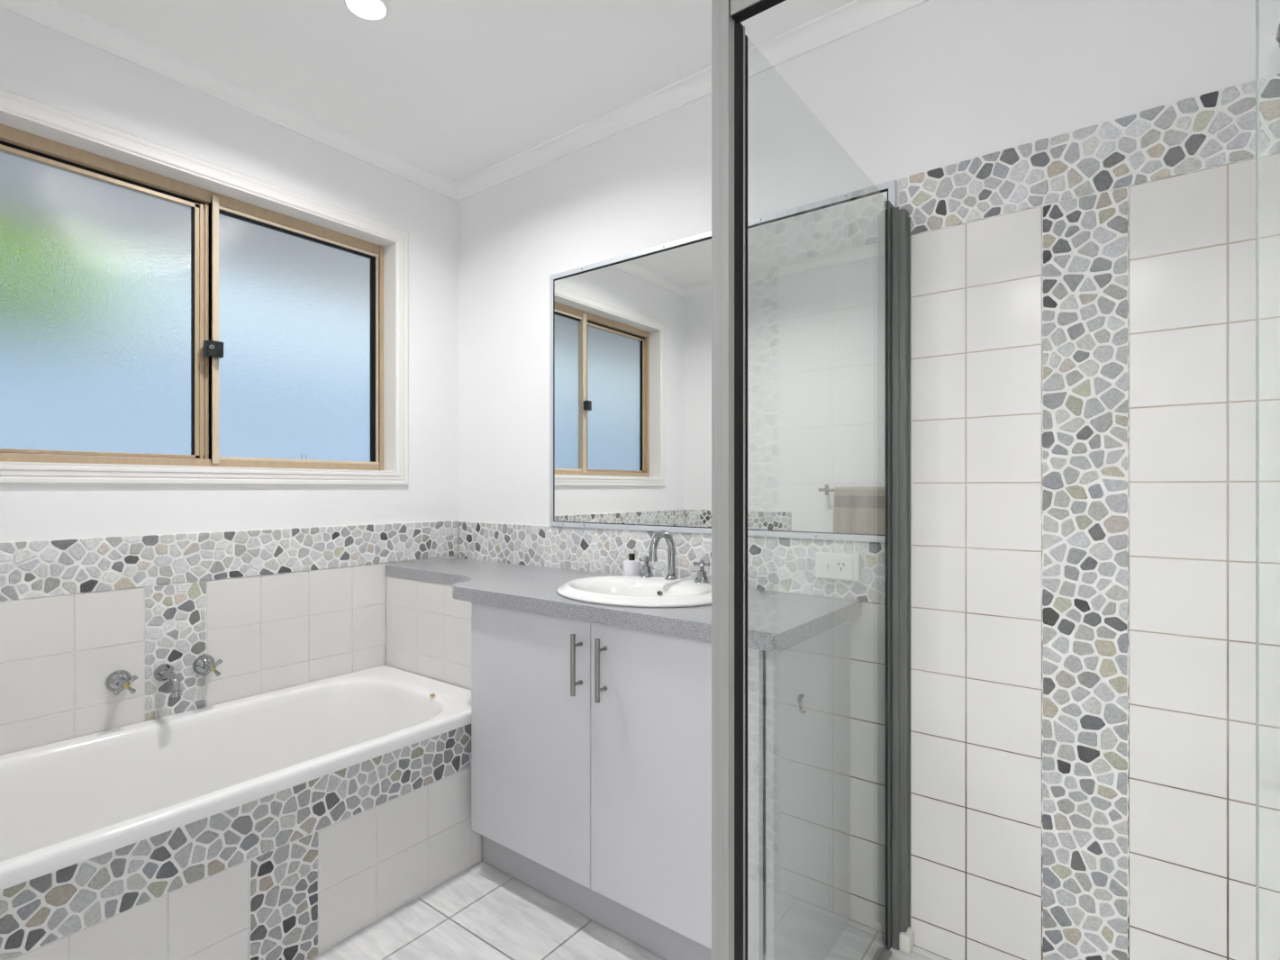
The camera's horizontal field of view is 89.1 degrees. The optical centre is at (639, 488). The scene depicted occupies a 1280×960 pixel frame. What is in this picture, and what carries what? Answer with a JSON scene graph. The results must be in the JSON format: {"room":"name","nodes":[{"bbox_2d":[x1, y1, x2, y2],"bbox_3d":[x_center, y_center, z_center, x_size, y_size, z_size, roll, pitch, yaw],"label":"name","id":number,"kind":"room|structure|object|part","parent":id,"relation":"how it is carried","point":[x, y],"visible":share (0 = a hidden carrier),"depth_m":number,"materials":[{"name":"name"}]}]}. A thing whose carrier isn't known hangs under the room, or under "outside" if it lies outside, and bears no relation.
{"room":"bathroom","nodes":[
{"label":"bathroom","id":0,"kind":"room"},
{"bbox_2d":[0,7,458,755],"bbox_3d":[-1.257,-0.029,2.049,0.130,2.367,1.811,0,0,37],"label":"wall","id":1,"kind":"structure","parent":0,"point":[284,585],"depth_m":1.93,"materials":[{"name":"paint"}]},
{"bbox_2d":[105,670,137,695],"bbox_3d":[-1.377,0.520,1.730,0.072,0.058,0.058,0,0,37],"label":"tap","id":2,"kind":"object","parent":1,"relation":"attached to","point":[118,681],"visible":1,"depth_m":1.73,"materials":[{"name":"silver metal"}]},
{"bbox_3d":[-1.357,0.520,1.714,0.014,0.053,0.053,0,0,37],"label":"cross handle","id":3,"kind":"part","parent":2,"relation":"part of","materials":[{"name":"silver metal"}]},
{"bbox_2d":[153,663,181,698],"bbox_3d":[-1.299,0.532,1.799,0.112,0.073,0.048,0,0,37],"label":"spout","id":4,"kind":"object","parent":1,"relation":"attached to","point":[165,672],"visible":1,"depth_m":1.79,"materials":[{"name":"silver metal"}]},
{"bbox_2d":[0,88,408,486],"bbox_3d":[-1.298,-0.487,1.991,0.135,0.959,1.248,0,0,37],"label":"window","id":5,"kind":"structure","parent":1,"relation":"in","point":[158,302],"depth_m":1.94,"materials":[{"name":"white paint"}]},
{"bbox_3d":[-1.510,-0.477,1.792,0.005,0.767,0.502,0,0,37],"label":"pane","id":6,"kind":"part","parent":5,"relation":"part of","materials":[{"name":"clear glass"}]},
{"bbox_3d":[-1.503,-0.481,1.796,0.029,0.787,0.540,0,0,37],"label":"sash","id":7,"kind":"part","parent":5,"relation":"part of","materials":[{"name":"beige metal"}]},
{"bbox_3d":[-1.317,-0.486,2.007,0.044,0.821,0.020,0,0,37],"label":"post","id":8,"kind":"part","parent":5,"relation":"part of","materials":[{"name":"beige metal"}]},
{"bbox_3d":[-1.171,-0.479,2.229,0.005,0.771,0.544,0,0,37],"label":"pane","id":9,"kind":"part","parent":5,"relation":"part of","materials":[{"name":"clear glass"}]},
{"bbox_2d":[192,654,222,677],"bbox_3d":[-1.255,0.520,1.891,0.072,0.058,0.058,0,0,37],"label":"tap","id":10,"kind":"object","parent":1,"relation":"attached to","point":[204,665],"visible":1,"depth_m":1.89,"materials":[{"name":"silver metal"}]},
{"bbox_3d":[-1.234,0.520,1.875,0.014,0.053,0.053,0,0,37],"label":"cross handle","id":11,"kind":"part","parent":10,"relation":"part of","materials":[{"name":"silver metal"}]},
{"bbox_2d":[0,0,458,200],"bbox_3d":[-1.231,-1.188,1.954,0.047,0.047,1.690,0,0,37],"label":"trim","id":12,"kind":"structure","parent":1,"relation":"attached to","point":[49,13],"depth_m":1.92,"materials":[{"name":"white paint"}]},
{"bbox_2d":[53,0,854,181],"bbox_3d":[-0.685,-1.252,0.546,2.860,0.080,3.510,0,0,37],"label":"ceiling","id":13,"kind":"structure","parent":0,"point":[455,90],"depth_m":1.82,"materials":[{"name":"paint"}]},
{"bbox_2d":[344,0,388,20],"bbox_3d":[-0.686,-1.208,1.627,0.104,0.008,0.104,0,0,37],"label":"recessed light","id":14,"kind":"object","parent":13,"relation":"in","point":[373,10],"visible":1,"depth_m":1.63,"materials":[{"name":"white paint"}]},
{"bbox_2d":[309,861,948,959],"bbox_3d":[-0.685,1.135,0.546,2.860,0.060,3.510,0,0,37],"label":"floor","id":15,"kind":"structure","parent":0,"point":[483,912],"depth_m":1.61,"materials":[{"name":"tile"}]},
{"bbox_2d":[0,665,482,959],"bbox_3d":[-1.083,0.873,1.631,0.653,0.465,1.358,0,0,37],"label":"bathtub","id":16,"kind":"object","parent":15,"relation":"on","point":[286,823],"visible":0.93,"depth_m":1.58,"materials":[{"name":"white ceramic"}]},
{"bbox_2d":[386,575,471,690],"bbox_3d":[-0.576,0.713,2.305,0.647,0.784,0.314,0,0,37],"label":"tiled wall","id":17,"kind":"structure","parent":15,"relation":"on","point":[429,630],"depth_m":2.22,"materials":[{"name":"white tile"}]},
{"bbox_2d":[471,602,850,959],"bbox_3d":[0.006,0.713,1.747,0.953,0.784,0.497,0,0,37],"label":"vanity cabinet","id":18,"kind":"object","parent":15,"relation":"on","point":[591,742],"visible":0.8,"depth_m":1.52,"materials":[{"name":"laminate"}]},
{"bbox_3d":[-0.295,0.648,1.722,0.452,0.651,0.019,0,0,37],"label":"door","id":19,"kind":"part","parent":18,"relation":"part of","materials":[{"name":"laminate"}]},
{"bbox_3d":[-0.155,0.428,1.580,0.012,0.148,0.036,0,0,37],"label":"handle","id":20,"kind":"part","parent":18,"relation":"part of","materials":[{"name":"silver metal"}]},
{"bbox_3d":[-0.093,0.428,1.533,0.012,0.148,0.036,0,0,37],"label":"handle","id":21,"kind":"part","parent":18,"relation":"part of","materials":[{"name":"silver metal"}]},
{"bbox_2d":[385,558,862,653],"bbox_3d":[-0.232,0.301,1.946,1.629,0.037,0.487,0,0,37],"label":"countertop","id":22,"kind":"structure","parent":18,"relation":"on","point":[777,621],"depth_m":1.61,"materials":[{"name":"grey stone"}]},
{"bbox_2d":[623,553,639,575],"bbox_3d":[-0.027,0.244,2.042,0.052,0.077,0.052,0,0,37],"label":"soap bottle","id":23,"kind":"object","parent":22,"relation":"on","point":[630,567],"visible":0.7,"depth_m":2.02,"materials":[{"name":"white plastic"}]},
{"bbox_2d":[556,575,711,608],"bbox_3d":[0.001,0.335,1.749,0.494,0.147,0.396,0,0,37],"label":"basin","id":24,"kind":"object","parent":22,"relation":"in","point":[630,591],"visible":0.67,"depth_m":1.78,"materials":[{"name":"white ceramic"}]},
{"bbox_2d":[648,530,678,580],"bbox_3d":[0.066,0.193,1.853,0.042,0.145,0.127,0,0,37],"label":"spout","id":25,"kind":"object","parent":24,"relation":"attached to","point":[653,547],"visible":1,"depth_m":1.87,"materials":[{"name":"silver metal"}]},
{"bbox_3d":[0.092,0.255,1.886,0.039,0.020,0.039,0,0,-30],"label":"spout","id":26,"kind":"part","parent":25,"relation":"part of","materials":[{"name":"silver metal"}]},
{"bbox_2d":[638,555,653,578],"bbox_3d":[0.020,0.233,1.929,0.042,0.064,0.042,0,0,-30],"label":"tap","id":27,"kind":"object","parent":22,"relation":"on","point":[646,572],"visible":0.84,"depth_m":1.92,"materials":[{"name":"silver metal"}]},
{"bbox_3d":[0.020,0.211,1.929,0.038,0.013,0.038,0,0,-36],"label":"cross handle","id":28,"kind":"part","parent":27,"relation":"part of","materials":[{"name":"silver metal"}]},
{"bbox_2d":[693,560,709,583],"bbox_3d":[0.173,0.233,1.812,0.042,0.064,0.042,0,0,-30],"label":"tap","id":29,"kind":"object","parent":22,"relation":"on","point":[702,577],"visible":0.99,"depth_m":1.80,"materials":[{"name":"silver metal"}]},
{"bbox_3d":[0.173,0.211,1.812,0.038,0.013,0.038,0,0,-36],"label":"cross handle","id":30,"kind":"part","parent":29,"relation":"part of","materials":[{"name":"silver metal"}]},
{"bbox_3d":[0.066,0.648,1.447,0.449,0.651,0.019,0,0,37],"label":"door","id":31,"kind":"part","parent":18,"relation":"part of","materials":[{"name":"laminate"}]},
{"bbox_2d":[798,693,805,714],"bbox_3d":[0.351,0.465,1.401,0.016,0.043,0.018,0,0,37],"label":"handle","id":32,"kind":"object","parent":18,"relation":"attached to","point":[800,696],"visible":1,"depth_m":1.40,"materials":[{"name":"silver metal"}]},
{"bbox_2d":[711,0,1279,959],"bbox_3d":[0.715,0.187,0.994,0.922,1.836,0.849,0,0,37],"label":"shower frame","id":33,"kind":"object","parent":15,"relation":"on","point":[729,40],"visible":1,"depth_m":0.96,"materials":[{"name":"metal"}]},
{"bbox_3d":[0.135,0.195,0.970,0.028,1.821,0.062,0,0,37],"label":"corner post","id":34,"kind":"part","parent":33,"relation":"part of","materials":[{"name":"metal"}]},
{"bbox_3d":[0.490,-0.707,0.673,0.891,0.049,0.018,0,0,37],"label":"head rail","id":35,"kind":"part","parent":33,"relation":"part of","materials":[{"name":"metal"}]},
{"bbox_3d":[0.367,1.101,1.260,0.030,0.008,0.721,0,0,37],"label":"rail","id":36,"kind":"part","parent":33,"relation":"part of","materials":[{"name":"metal"}]},
{"bbox_3d":[0.584,-0.408,0.581,0.022,0.022,0.032,0,0,37],"label":"door knob","id":37,"kind":"part","parent":33,"relation":"part of","materials":[{"name":"silver metal"}]},
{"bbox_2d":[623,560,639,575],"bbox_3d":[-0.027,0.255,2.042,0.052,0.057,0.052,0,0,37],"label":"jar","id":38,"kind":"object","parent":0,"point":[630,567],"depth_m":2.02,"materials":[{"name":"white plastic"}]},
{"bbox_2d":[458,0,1279,959],"bbox_3d":[0.386,-0.029,1.855,2.740,2.367,0.130,0,0,37],"label":"wall","id":39,"kind":"structure","parent":0,"point":[1075,179],"depth_m":1.42,"materials":[{"name":"paint"}]},
{"bbox_2d":[455,0,930,201],"bbox_3d":[0.291,-1.188,1.829,2.620,0.047,0.047,0,0,37],"label":"trim","id":40,"kind":"structure","parent":39,"relation":"attached to","point":[856,15],"depth_m":1.95,"materials":[{"name":"white paint"}]},
{"bbox_2d":[549,179,896,543],"bbox_3d":[0.155,-0.310,1.951,1.186,0.890,0.015,0,0,37],"label":"wall mirror","id":41,"kind":"object","parent":39,"relation":"attached to","point":[630,333],"visible":0.86,"depth_m":1.83,"materials":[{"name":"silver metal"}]},
{"bbox_2d":[815,552,861,581],"bbox_3d":[0.507,0.202,1.672,0.116,0.068,0.026,0,0,37],"label":"power outlet","id":42,"kind":"object","parent":39,"relation":"attached to","point":[843,567],"visible":1,"depth_m":1.66,"materials":[{"name":"white plastic"}]},
{"bbox_2d":[824,562,828,569],"bbox_3d":[0.482,0.201,1.679,0.011,0.014,0.006,0,0,37],"label":"rocker switch","id":43,"kind":"object","parent":42,"relation":"attached to","point":[826,565],"depth_m":1.68,"materials":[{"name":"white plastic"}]},
{"bbox_3d":[0.504,0.202,1.668,0.084,0.060,0.003,0,0,37],"label":"plate","id":44,"kind":"part","parent":42,"relation":"part of","materials":[{"name":"white plastic"}]}
]}

